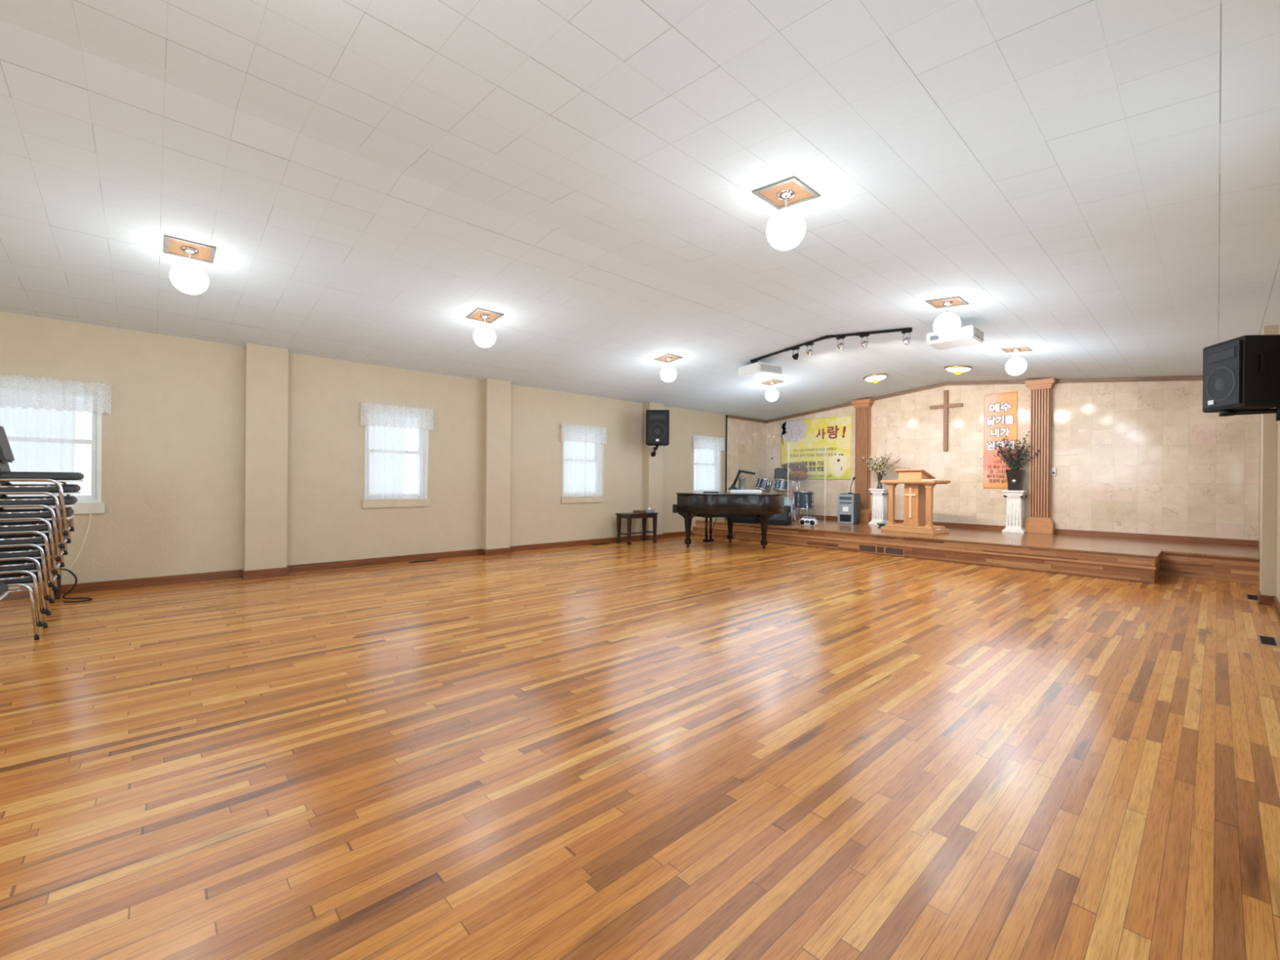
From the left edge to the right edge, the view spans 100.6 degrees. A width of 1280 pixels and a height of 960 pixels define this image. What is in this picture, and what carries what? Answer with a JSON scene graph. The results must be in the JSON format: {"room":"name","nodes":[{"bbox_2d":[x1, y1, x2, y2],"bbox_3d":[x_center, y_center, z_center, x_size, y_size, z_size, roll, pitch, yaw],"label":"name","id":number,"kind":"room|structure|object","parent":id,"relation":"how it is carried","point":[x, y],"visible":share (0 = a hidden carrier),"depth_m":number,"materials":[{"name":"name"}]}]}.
{"room":"church hall","nodes":[
{"label":"church hall","id":0,"kind":"room"},
{"bbox_2d":[243,342,288,570],"bbox_3d":[-4.743,-0.243,6.737,0.440,2.933,0.160,0,0,-43],"label":"pilaster","id":1,"kind":"structure","parent":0,"point":[266,367],"depth_m":6.67,"materials":[{"name":"beige paint"}]},
{"bbox_2d":[0,311,725,589],"bbox_3d":[-3.071,-0.210,8.479,17.360,2.952,0.160,0,0,-43],"label":"wall","id":2,"kind":"structure","parent":0,"point":[172,452],"depth_m":7.08,"materials":[{"name":"beige paint"}]},
{"bbox_2d":[4,411,105,514],"bbox_3d":[-6.258,-0.329,5.519,1.000,1.360,0.180,0,0,-43],"label":"window","id":3,"kind":"structure","parent":2,"relation":"in","point":[85,503],"depth_m":5.78,"materials":[{"name":"white paint"}]},
{"bbox_2d":[61,507,91,579],"bbox_3d":[-6.014,0.739,5.589,0.024,0.892,0.340,0,0,39],"label":"hanging cable","id":4,"kind":"object","parent":3,"relation":"hanging from","point":[69,568],"visible":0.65,"depth_m":5.67,"materials":[{"name":"plastic"}]},
{"bbox_2d":[0,373,111,496],"bbox_3d":[-6.171,-0.419,5.426,1.090,1.281,0.134,0,0,-43],"label":"curtain","id":5,"kind":"object","parent":2,"relation":"hanging from","point":[37,415],"visible":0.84,"depth_m":5.45,"materials":[{"name":"white fabric"}]},
{"bbox_2d":[0,530,693,599],"bbox_3d":[-4.040,1.161,7.364,14.440,0.095,0.184,0,0,-43],"label":"baseboard","id":6,"kind":"structure","parent":2,"relation":"attached to","point":[168,580],"depth_m":7.03,"materials":[{"name":"brown wood"}]},
{"bbox_2d":[362,424,430,508],"bbox_3d":[-3.641,-0.333,7.926,0.950,1.450,0.180,0,0,-43],"label":"window","id":7,"kind":"structure","parent":2,"relation":"in","point":[409,500],"depth_m":7.82,"materials":[{"name":"white paint"}]},
{"bbox_2d":[360,401,433,498],"bbox_3d":[-3.555,-0.423,7.833,1.032,1.371,0.134,0,0,-43],"label":"curtain","id":8,"kind":"object","parent":2,"relation":"hanging from","point":[386,424],"visible":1,"depth_m":7.77,"materials":[{"name":"white fabric"}]},
{"bbox_2d":[560,441,603,503],"bbox_3d":[-1.140,-0.294,10.228,0.990,1.430,0.180,0,0,-43],"label":"window","id":9,"kind":"structure","parent":2,"relation":"in","point":[564,500],"depth_m":10.03,"materials":[{"name":"white paint"}]},
{"bbox_2d":[560,422,606,496],"bbox_3d":[-1.053,-0.384,10.135,1.079,1.351,0.134,0,0,-43],"label":"curtain","id":10,"kind":"object","parent":2,"relation":"hanging from","point":[584,445],"visible":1,"depth_m":10.12,"materials":[{"name":"white fabric"}]},
{"bbox_2d":[693,448,696,493],"bbox_3d":[1.558,-0.295,12.710,1.040,1.425,0.180,0,0,-43],"label":"window","id":11,"kind":"structure","parent":2,"relation":"in","point":[694,463],"depth_m":12.34,"materials":[{"name":"white paint"}]},
{"bbox_2d":[693,435,724,492],"bbox_3d":[1.644,-0.385,12.616,1.137,1.346,0.134,0,0,-43],"label":"curtain","id":12,"kind":"object","parent":2,"relation":"hanging from","point":[708,449],"visible":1,"depth_m":12.57,"materials":[{"name":"white fabric"}]},
{"bbox_2d":[724,414,727,518],"bbox_3d":[2.127,-0.203,13.129,0.017,2.844,0.036,0,0,-43],"label":"trim","id":13,"kind":"structure","parent":2,"relation":"attached to","point":[726,415],"depth_m":13.12,"materials":[{"name":"brown wood"}]},
{"bbox_2d":[481,377,511,549],"bbox_3d":[-2.402,-0.225,8.890,0.440,2.933,0.160,0,0,-43],"label":"wall","id":14,"kind":"structure","parent":0,"point":[496,393],"depth_m":8.80,"materials":[{"name":"beige paint"}]},
{"bbox_2d":[0,534,1279,959],"bbox_3d":[-0.097,1.339,5.234,17.960,0.200,9.260,0,0,-43],"label":"floor","id":15,"kind":"structure","parent":0,"point":[664,748],"depth_m":2.31,"materials":[{"name":"brown wood"}]},
{"bbox_2d":[0,582,8,599],"bbox_3d":[-4.527,0.769,3.437,0.540,0.874,0.465,0,0,-43],"label":"chair","id":16,"kind":"object","parent":15,"relation":"on","point":[3,587],"visible":1,"depth_m":3.62,"materials":[{"name":"silver metal"}]},
{"bbox_2d":[0,569,57,639],"bbox_3d":[-4.862,0.767,4.052,0.540,0.874,0.465,0,0,-43],"label":"chair","id":17,"kind":"object","parent":15,"relation":"on","point":[24,583],"visible":0.66,"depth_m":4.01,"materials":[{"name":"silver metal"}]},
{"bbox_2d":[0,556,60,626],"bbox_3d":[-4.848,0.669,4.064,0.540,0.874,0.465,0,0,-43],"label":"chair","id":18,"kind":"object","parent":17,"relation":"on","point":[28,569],"visible":0.7,"depth_m":4.01,"materials":[{"name":"silver metal"}]},
{"bbox_2d":[0,545,63,613],"bbox_3d":[-4.834,0.572,4.077,0.540,0.874,0.465,0,0,-43],"label":"chair","id":19,"kind":"object","parent":18,"relation":"on","point":[32,556],"visible":0.63,"depth_m":4.03,"materials":[{"name":"silver metal"}]},
{"bbox_2d":[0,531,66,600],"bbox_3d":[-4.820,0.474,4.089,0.540,0.874,0.465,0,0,-43],"label":"chair","id":20,"kind":"object","parent":19,"relation":"on","point":[36,543],"visible":0.64,"depth_m":4.04,"materials":[{"name":"silver metal"}]},
{"bbox_2d":[0,520,71,587],"bbox_3d":[-4.805,0.377,4.102,0.540,0.874,0.465,0,0,-43],"label":"chair","id":21,"kind":"object","parent":20,"relation":"on","point":[40,530],"visible":0.73,"depth_m":4.05,"materials":[{"name":"silver metal"}]},
{"bbox_2d":[0,494,74,574],"bbox_3d":[-4.791,0.280,4.114,0.540,0.874,0.465,0,0,-43],"label":"chair","id":22,"kind":"object","parent":21,"relation":"on","point":[44,517],"visible":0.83,"depth_m":4.06,"materials":[{"name":"silver metal"}]},
{"bbox_2d":[0,481,77,561],"bbox_3d":[-4.777,0.182,4.126,0.540,0.874,0.465,0,0,-43],"label":"chair","id":23,"kind":"object","parent":22,"relation":"on","point":[69,501],"visible":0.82,"depth_m":4.07,"materials":[{"name":"silver metal"}]},
{"bbox_2d":[0,460,80,548],"bbox_3d":[-4.763,0.085,4.139,0.540,0.874,0.465,0,0,-43],"label":"chair","id":24,"kind":"object","parent":23,"relation":"on","point":[4,466],"visible":0.8,"depth_m":4.08,"materials":[{"name":"silver metal"}]},
{"bbox_2d":[0,426,84,535],"bbox_3d":[-4.748,-0.013,4.151,0.540,0.874,0.465,0,0,-43],"label":"chair","id":25,"kind":"object","parent":24,"relation":"on","point":[6,453],"visible":0.83,"depth_m":4.08,"materials":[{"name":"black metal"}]},
{"bbox_2d":[39,566,61,599],"bbox_3d":[-5.935,1.034,5.348,0.140,0.320,0.103,0,0,-43],"label":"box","id":26,"kind":"object","parent":15,"relation":"on","point":[57,594],"visible":0.24,"depth_m":5.35,"materials":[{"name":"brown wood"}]},
{"bbox_2d":[60,568,93,603],"bbox_3d":[-5.670,1.038,5.318,0.404,0.308,0.200,0,0,28],"label":"cable","id":27,"kind":"object","parent":15,"relation":"on","point":[67,570],"visible":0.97,"depth_m":5.35,"materials":[{"name":"rubber"}]},
{"bbox_2d":[408,559,437,563],"bbox_3d":[-3.272,1.212,8.006,0.400,0.006,0.100,0,0,-43],"label":"floor vent","id":28,"kind":"object","parent":15,"relation":"in","point":[433,559],"visible":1,"depth_m":8.00,"materials":[{"name":"brown metal"}]},
{"bbox_2d":[615,512,657,545],"bbox_3d":[-0.060,0.942,10.646,0.820,0.595,0.400,0,0,-43],"label":"piano bench","id":29,"kind":"object","parent":15,"relation":"on","point":[629,516],"visible":0.99,"depth_m":10.52,"materials":[{"name":"brown wood"}]},
{"bbox_2d":[633,510,645,512],"bbox_3d":[-0.009,0.622,10.772,0.180,0.045,0.200,0,0,-43],"label":"wooden box","id":30,"kind":"object","parent":29,"relation":"on","point":[634,511],"visible":0.98,"depth_m":10.70,"materials":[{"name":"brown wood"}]},
{"bbox_2d":[644,507,653,512],"bbox_3d":[0.190,0.596,10.806,0.180,0.100,0.110,0,0,-43],"label":"tissue box","id":31,"kind":"object","parent":29,"relation":"on","point":[649,510],"visible":1,"depth_m":10.75,"materials":[{"name":"grey plastic"}]},
{"bbox_2d":[672,492,785,548],"bbox_3d":[1.749,0.745,10.005,1.662,1.018,1.620,0,0,-43],"label":"grand piano","id":32,"kind":"object","parent":15,"relation":"on","point":[729,505],"visible":1,"depth_m":9.56,"materials":[{"name":"black wood"}]},
{"bbox_2d":[702,491,719,493],"bbox_3d":[1.366,0.221,10.255,0.280,0.022,0.200,0,0,-1],"label":"book","id":33,"kind":"object","parent":32,"relation":"on","point":[703,491],"visible":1,"depth_m":10.16,"materials":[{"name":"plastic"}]},
{"bbox_2d":[729,489,761,493],"bbox_3d":[2.075,0.207,10.444,0.600,0.062,0.320,0,0,7],"label":"box","id":34,"kind":"object","parent":32,"relation":"on","point":[731,491],"visible":0.9,"depth_m":10.29,"materials":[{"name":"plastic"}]},
{"bbox_2d":[727,469,755,489],"bbox_3d":[2.001,-0.022,10.462,0.528,0.394,0.200,0,0,7],"label":"desk lamp","id":35,"kind":"object","parent":34,"relation":"on","point":[732,486],"visible":1,"depth_m":10.43,"materials":[{"name":"black plastic"}]},
{"bbox_2d":[738,474,746,489],"bbox_3d":[2.022,0.020,10.503,0.147,0.310,0.147,0,0,-43],"label":"canister","id":36,"kind":"object","parent":34,"relation":"on","point":[742,480],"visible":0.99,"depth_m":10.45,"materials":[{"name":"grey metal"}]},
{"bbox_2d":[692,517,1259,584],"bbox_3d":[5.217,1.112,10.121,2.921,0.338,8.656,0,0,-43],"label":"stage","id":37,"kind":"object","parent":15,"relation":"on","point":[1127,559],"visible":0.83,"depth_m":7.96,"materials":[{"name":"brown wood"}]},
{"bbox_2d":[733,517,760,524],"bbox_3d":[2.382,0.721,11.732,0.546,0.400,0.440,0,0,39],"label":"loudspeaker","id":38,"kind":"object","parent":37,"relation":"on","point":[741,520],"visible":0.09,"depth_m":11.53,"materials":[{"name":"black carpet"}]},
{"bbox_2d":[754,476,795,516],"bbox_3d":[3.142,0.420,12.380,0.931,1.017,0.642,0,0,9],"label":"drum set","id":39,"kind":"object","parent":37,"relation":"on","point":[782,486],"visible":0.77,"depth_m":12.29,"materials":[{"name":"silver metal"}]},
{"bbox_2d":[767,505,791,525],"bbox_3d":[2.884,0.725,11.216,0.546,0.400,0.440,0,0,27],"label":"loudspeaker","id":40,"kind":"object","parent":37,"relation":"on","point":[785,518],"visible":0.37,"depth_m":11.02,"materials":[{"name":"black plastic"}]},
{"bbox_2d":[768,506,787,520],"bbox_3d":[2.824,0.681,11.106,0.480,0.281,0.180,0,0,27],"label":"grille","id":41,"kind":"object","parent":40,"relation":"attached to","point":[783,517],"depth_m":11.02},
{"bbox_2d":[773,467,788,497],"bbox_3d":[3.525,0.302,13.246,0.385,1.245,0.364,0,0,-43],"label":"music stand","id":42,"kind":"object","parent":37,"relation":"on","point":[779,473],"visible":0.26,"depth_m":13.21,"materials":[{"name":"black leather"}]},
{"bbox_2d":[781,462,806,516],"bbox_3d":[3.770,0.232,13.065,0.579,1.398,0.596,0,0,-43],"label":"cymbal stand","id":43,"kind":"object","parent":37,"relation":"on","point":[788,465],"visible":0.6,"depth_m":13.04,"materials":[{"name":"brown metal"}]},
{"bbox_2d":[791,494,799,523],"bbox_3d":[3.378,0.615,11.654,0.396,0.612,0.348,0,0,4],"label":"stand","id":44,"kind":"object","parent":37,"relation":"on","point":[793,509],"visible":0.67,"depth_m":11.70,"materials":[{"name":"silver metal"}]},
{"bbox_2d":[786,471,808,518],"bbox_3d":[3.626,0.355,12.305,0.469,1.148,0.467,0,0,-43],"label":"cymbal stand","id":45,"kind":"object","parent":37,"relation":"on","point":[797,476],"visible":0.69,"depth_m":12.31,"materials":[{"name":"gold metal"}]},
{"bbox_2d":[791,465,808,518],"bbox_3d":[3.802,0.272,12.741,0.437,1.317,0.440,0,0,-43],"label":"cymbal stand","id":46,"kind":"object","parent":37,"relation":"on","point":[804,469],"visible":0.64,"depth_m":12.75,"materials":[{"name":"brown metal"}]},
{"bbox_2d":[791,490,813,519],"bbox_3d":[3.813,0.588,12.389,0.512,0.692,0.500,0,0,-43],"label":"drum","id":47,"kind":"object","parent":37,"relation":"on","point":[802,500],"depth_m":12.19,"materials":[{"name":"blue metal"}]},
{"bbox_2d":[800,516,817,525],"bbox_3d":[3.519,0.840,11.084,0.340,0.179,0.177,0,0,35],"label":"radio","id":48,"kind":"object","parent":37,"relation":"on","point":[806,522],"visible":1,"depth_m":11.03,"materials":[{"name":"white plastic"}]},
{"bbox_2d":[837,476,860,524],"bbox_3d":[4.612,0.422,11.712,0.370,1.031,0.391,0,0,39],"label":"amplifier","id":49,"kind":"object","parent":37,"relation":"on","point":[848,504],"visible":1,"depth_m":11.57,"materials":[{"name":"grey plastic"}]},
{"bbox_2d":[840,514,851,521],"bbox_3d":[4.475,0.812,11.573,0.240,0.150,0.005,0,0,39],"label":"speaker grille","id":50,"kind":"object","parent":49,"relation":"attached to","point":[843,517],"depth_m":11.57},
{"bbox_2d":[868,488,888,524],"bbox_3d":[5.195,0.557,11.511,0.335,0.770,0.335,0,0,-43],"label":"pedestal","id":51,"kind":"object","parent":37,"relation":"on","point":[879,508],"visible":0.92,"depth_m":11.43,"materials":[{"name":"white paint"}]},
{"bbox_2d":[862,453,901,488],"bbox_3d":[5.227,-0.211,11.501,0.690,0.768,0.784,0,0,-43],"label":"flower vase","id":52,"kind":"object","parent":51,"relation":"on","point":[881,466],"visible":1,"depth_m":11.47,"materials":[{"name":"beige plant"}]},
{"bbox_2d":[857,543,904,555],"bbox_3d":[4.145,1.189,9.149,0.012,0.130,0.780,0,0,-43],"label":"vent","id":53,"kind":"object","parent":37,"relation":"attached to","point":[861,548],"visible":1,"depth_m":9.13,"materials":[{"name":"brown wood"}]},
{"bbox_2d":[859,544,875,552],"bbox_3d":[3.989,1.188,9.320,0.008,0.106,0.293,0,0,-43],"label":"grille","id":54,"kind":"object","parent":53,"relation":"attached to","point":[863,548],"depth_m":9.31,"materials":[{"name":"brown metal"}]},
{"bbox_2d":[876,546,884,553],"bbox_3d":[4.144,1.189,9.152,0.008,0.106,0.125,0,0,-43],"label":"grille","id":55,"kind":"object","parent":53,"relation":"attached to","point":[880,549],"depth_m":9.15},
{"bbox_2d":[884,546,903,555],"bbox_3d":[4.301,1.191,8.981,0.008,0.106,0.298,0,0,-43],"label":"grille","id":56,"kind":"object","parent":53,"relation":"attached to","point":[888,550],"depth_m":8.98,"materials":[{"name":"brown metal"}]},
{"bbox_2d":[875,520,888,526],"bbox_3d":[5.080,0.883,11.013,0.340,0.117,0.338,0,0,-43],"label":"dish","id":57,"kind":"object","parent":37,"relation":"on","point":[880,523],"visible":0.54,"depth_m":10.98,"materials":[{"name":"green ceramic"}]},
{"bbox_2d":[875,522,886,526],"bbox_3d":[5.080,0.910,11.013,0.340,0.063,0.338,0,0,-43],"label":"bowl","id":58,"kind":"object","parent":57,"relation":"on","point":[882,524],"depth_m":10.97,"materials":[{"name":"teal ceramic"}]},
{"bbox_2d":[880,469,951,534],"bbox_3d":[5.093,0.367,9.852,0.620,1.150,1.000,0,0,-36],"label":"pulpit","id":59,"kind":"object","parent":37,"relation":"on","point":[917,518],"visible":1,"depth_m":9.73,"materials":[{"name":"brown wood"}]},
{"bbox_2d":[1001,490,1028,533],"bbox_3d":[6.997,0.568,9.907,0.335,0.777,0.335,0,0,-43],"label":"pedestal","id":60,"kind":"object","parent":37,"relation":"on","point":[1015,519],"visible":1,"depth_m":9.82,"materials":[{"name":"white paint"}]},
{"bbox_2d":[987,431,1039,490],"bbox_3d":[6.979,-0.372,9.954,0.377,1.102,0.802,0,0,-43],"label":"flower vase","id":61,"kind":"object","parent":60,"relation":"on","point":[1015,477],"visible":1,"depth_m":9.87,"materials":[{"name":"plant"}]},
{"bbox_2d":[1244,593,1258,600],"bbox_3d":[6.775,1.290,5.873,0.420,0.006,0.105,0,0,-43],"label":"floor vent","id":62,"kind":"object","parent":15,"relation":"in","point":[1248,597],"visible":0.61,"depth_m":5.88,"materials":[{"name":"metal"}]},
{"bbox_2d":[1257,635,1279,647],"bbox_3d":[5.007,1.276,4.236,0.360,0.006,0.105,0,0,-43],"label":"floor vent","id":63,"kind":"object","parent":15,"relation":"in","point":[1263,640],"visible":1,"depth_m":4.23,"materials":[{"name":"metal"}]},
{"bbox_2d":[0,0,1279,420],"bbox_3d":[-0.071,-1.939,5.234,17.760,0.634,9.060,0,0,-43],"label":"ceiling","id":64,"kind":"structure","parent":0,"point":[1097,181],"depth_m":3.41,"materials":[{"name":"tile"}]},
{"bbox_2d":[163,235,216,294],"bbox_3d":[-3.748,-1.753,4.420,0.320,0.388,0.320,0,0,-43],"label":"globe pendant","id":65,"kind":"object","parent":64,"relation":"hanging from","point":[187,277],"visible":1,"depth_m":4.37,"materials":[{"name":"white glass"}]},
{"bbox_2d":[465,307,504,347],"bbox_3d":[-1.800,-1.742,6.158,0.320,0.388,0.320,0,0,-43],"label":"globe pendant","id":66,"kind":"object","parent":64,"relation":"hanging from","point":[484,336],"visible":1,"depth_m":6.09,"materials":[{"name":"white glass"}]},
{"bbox_2d":[653,353,683,382],"bbox_3d":[0.441,-1.724,8.220,0.320,0.388,0.320,0,0,-43],"label":"globe pendant","id":67,"kind":"object","parent":64,"relation":"hanging from","point":[668,373],"visible":1,"depth_m":8.15,"materials":[{"name":"white glass"}]},
{"bbox_2d":[737,360,782,379],"bbox_3d":[1.984,-1.843,8.721,0.530,0.226,0.533,0,0,-28],"label":"ceiling projector","id":68,"kind":"object","parent":64,"relation":"attached to","point":[760,370],"visible":0.94,"depth_m":8.56,"materials":[{"name":"white plastic"}]},
{"bbox_2d":[760,378,783,401],"bbox_3d":[2.516,-1.708,10.129,0.320,0.388,0.320,0,0,-43],"label":"globe pendant","id":69,"kind":"object","parent":64,"relation":"hanging from","point":[771,394],"visible":1,"depth_m":10.06,"materials":[{"name":"white glass"}]},
{"bbox_2d":[751,176,820,250],"bbox_3d":[0.964,-1.728,3.511,0.320,0.388,0.320,0,0,-43],"label":"globe pendant","id":70,"kind":"object","parent":64,"relation":"hanging from","point":[785,229],"visible":1,"depth_m":3.45,"materials":[{"name":"white glass"}]},
{"bbox_2d":[750,327,912,363],"bbox_3d":[2.632,-1.913,7.687,0.099,0.339,2.470,0,0,-43],"label":"track light","id":71,"kind":"object","parent":64,"relation":"attached to","point":[906,340],"visible":0.92,"depth_m":7.49,"materials":[{"name":"black plastic"}]},
{"bbox_2d":[863,373,887,382],"bbox_3d":[4.509,-1.947,10.180,0.428,0.144,0.426,0,0,-43],"label":"lamp","id":72,"kind":"object","parent":64,"relation":"attached to","point":[875,378],"visible":1,"depth_m":10.07,"materials":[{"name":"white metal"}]},
{"bbox_2d":[924,296,968,337],"bbox_3d":[3.236,-1.711,5.602,0.320,0.388,0.320,0,0,-43],"label":"globe pendant","id":73,"kind":"object","parent":64,"relation":"hanging from","point":[948,324],"visible":1,"depth_m":5.54,"materials":[{"name":"white glass"}]},
{"bbox_2d":[925,320,984,350],"bbox_3d":[3.754,-1.766,6.330,0.413,0.269,0.509,0,0,-43],"label":"ceiling projector","id":74,"kind":"object","parent":64,"relation":"attached to","point":[971,335],"visible":0.67,"depth_m":6.23,"materials":[{"name":"white plastic"}]},
{"bbox_2d":[973,327,984,340],"bbox_3d":[3.924,-1.699,6.147,0.350,0.080,0.009,0,0,-43],"label":"grille","id":75,"kind":"object","parent":74,"relation":"attached to","point":[979,335],"depth_m":6.13,"materials":[{"name":"white plastic"}]},
{"bbox_2d":[944,365,972,374],"bbox_3d":[5.552,-1.928,9.268,0.428,0.144,0.426,0,0,-43],"label":"lamp","id":76,"kind":"object","parent":64,"relation":"attached to","point":[957,370],"visible":1,"depth_m":9.17,"materials":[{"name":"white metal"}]},
{"bbox_2d":[1000,346,1032,375],"bbox_3d":[5.341,-1.695,7.546,0.320,0.388,0.320,0,0,-43],"label":"globe pendant","id":77,"kind":"object","parent":64,"relation":"hanging from","point":[1015,366],"visible":1,"depth_m":7.48,"materials":[{"name":"white glass"}]},
{"bbox_2d":[644,402,663,535],"bbox_3d":[0.291,-0.204,11.368,0.420,2.933,0.160,0,0,-43],"label":"wall","id":78,"kind":"structure","parent":0,"point":[653,466],"depth_m":11.27,"materials":[{"name":"beige paint"}]},
{"bbox_2d":[645,409,669,457],"bbox_3d":[0.364,-0.965,10.944,0.470,0.915,0.642,0,0,3],"label":"loudspeaker","id":79,"kind":"object","parent":78,"relation":"attached to","point":[657,421],"visible":1,"depth_m":10.63,"materials":[{"name":"black plastic"}]},
{"bbox_2d":[646,411,668,443],"bbox_3d":[0.351,-1.072,10.635,0.420,0.640,0.015,0,0,3],"label":"grille","id":80,"kind":"object","parent":79,"relation":"attached to","point":[657,422],"depth_m":10.63,"materials":[{"name":"black plastic"}]},
{"bbox_2d":[726,417,766,493],"bbox_3d":[2.757,-0.351,13.711,1.700,2.549,0.030,0,0,-43],"label":"stone wall","id":81,"kind":"structure","parent":0,"point":[746,439],"depth_m":13.68,"materials":[{"name":"stone"}]},
{"bbox_2d":[727,414,766,422],"bbox_3d":[2.775,-1.587,13.681,1.668,0.073,0.025,0,0,-43],"label":"trim","id":82,"kind":"structure","parent":81,"relation":"attached to","point":[728,415],"depth_m":13.62,"materials":[{"name":"brown wood"}]},
{"bbox_2d":[765,380,1259,546],"bbox_3d":[6.363,-0.363,11.165,0.160,3.405,8.980,0,0,-43],"label":"wall","id":83,"kind":"structure","parent":0,"point":[1148,459],"depth_m":9.28,"materials":[{"name":"stone"}]},
{"bbox_2d":[780,415,851,479],"bbox_3d":[4.335,-0.791,13.243,0.014,1.530,1.900,0,0,-43],"label":"banner","id":84,"kind":"object","parent":83,"relation":"attached to","point":[806,441],"visible":0.9,"depth_m":13.12,"materials":[{"name":"yellow fabric"}]},
{"bbox_2d":[851,398,874,522],"bbox_3d":[5.114,-0.459,12.230,0.235,2.801,0.430,0,0,-43],"label":"fluted pilaster","id":85,"kind":"object","parent":83,"relation":"attached to","point":[863,406],"visible":0.74,"depth_m":12.17,"materials":[{"name":"brown wood"}]},
{"bbox_2d":[929,390,963,451],"bbox_3d":[6.344,-1.246,11.018,0.073,1.260,0.610,0,0,-43],"label":"wall cross","id":86,"kind":"object","parent":83,"relation":"attached to","point":[946,406],"visible":1,"depth_m":10.99,"materials":[{"name":"brown wood"}]},
{"bbox_2d":[765,375,1202,423],"bbox_3d":[6.314,-1.788,11.090,0.030,0.535,8.630,0,0,-43],"label":"trim","id":87,"kind":"structure","parent":83,"relation":"attached to","point":[1178,378],"depth_m":10.28,"materials":[{"name":"brown wood"}]},
{"bbox_2d":[983,391,1017,488],"bbox_3d":[7.009,-0.775,10.336,0.015,1.860,0.560,0,0,-43],"label":"banner","id":88,"kind":"object","parent":83,"relation":"attached to","point":[1000,410],"visible":0.81,"depth_m":10.37,"materials":[{"name":"orange fabric"}]},
{"bbox_2d":[795,514,1258,546],"bbox_3d":[6.292,0.909,11.088,0.034,0.085,8.630,0,0,-43],"label":"baseboard","id":89,"kind":"structure","parent":83,"relation":"attached to","point":[1121,535],"depth_m":9.05,"materials":[{"name":"brown wood"}]},
{"bbox_2d":[1024,377,1056,533],"bbox_3d":[7.369,-0.448,9.780,0.235,2.815,0.430,0,0,-43],"label":"fluted pilaster","id":90,"kind":"object","parent":83,"relation":"attached to","point":[1040,520],"visible":1,"depth_m":9.73,"materials":[{"name":"brown wood"}]},
{"bbox_2d":[1051,467,1056,475],"bbox_3d":[7.562,-0.166,9.708,0.043,0.150,0.070,0,0,-43],"label":"intercom","id":91,"kind":"object","parent":83,"relation":"attached to","point":[1053,469],"visible":1,"depth_m":9.69,"materials":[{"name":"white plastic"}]},
{"bbox_2d":[1053,453,1077,454],"bbox_3d":[7.684,-0.486,9.597,0.019,0.022,0.335,0,0,-43],"label":"wall rail","id":92,"kind":"object","parent":83,"relation":"attached to","point":[1058,453],"visible":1,"depth_m":9.58,"materials":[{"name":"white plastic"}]},
{"bbox_2d":[1258,322,1279,602],"bbox_3d":[2.901,-0.174,1.988,17.360,2.973,0.160,0,0,-43],"label":"wall","id":93,"kind":"structure","parent":0,"point":[1278,422],"depth_m":5.41,"materials":[{"name":"beige paint"}]},
{"bbox_2d":[1202,334,1279,421],"bbox_3d":[5.295,-0.859,4.607,0.436,0.720,0.436,0,0,13],"label":"loudspeaker","id":94,"kind":"object","parent":93,"relation":"attached to","point":[1241,375],"visible":1,"depth_m":4.47,"materials":[{"name":"black plastic"}]},
{"bbox_2d":[1203,339,1241,408],"bbox_3d":[5.095,-0.920,4.654,0.015,0.540,0.386,0,0,13],"label":"grille","id":95,"kind":"object","parent":94,"relation":"attached to","point":[1222,362],"depth_m":4.63,"materials":[{"name":"black plastic"}]},
{"bbox_2d":[1257,589,1279,622],"bbox_3d":[2.061,1.209,1.419,15.370,0.095,0.125,0,0,-43],"label":"baseboard","id":96,"kind":"structure","parent":93,"relation":"attached to","point":[1273,601],"depth_m":5.51,"materials":[{"name":"brown wood"}]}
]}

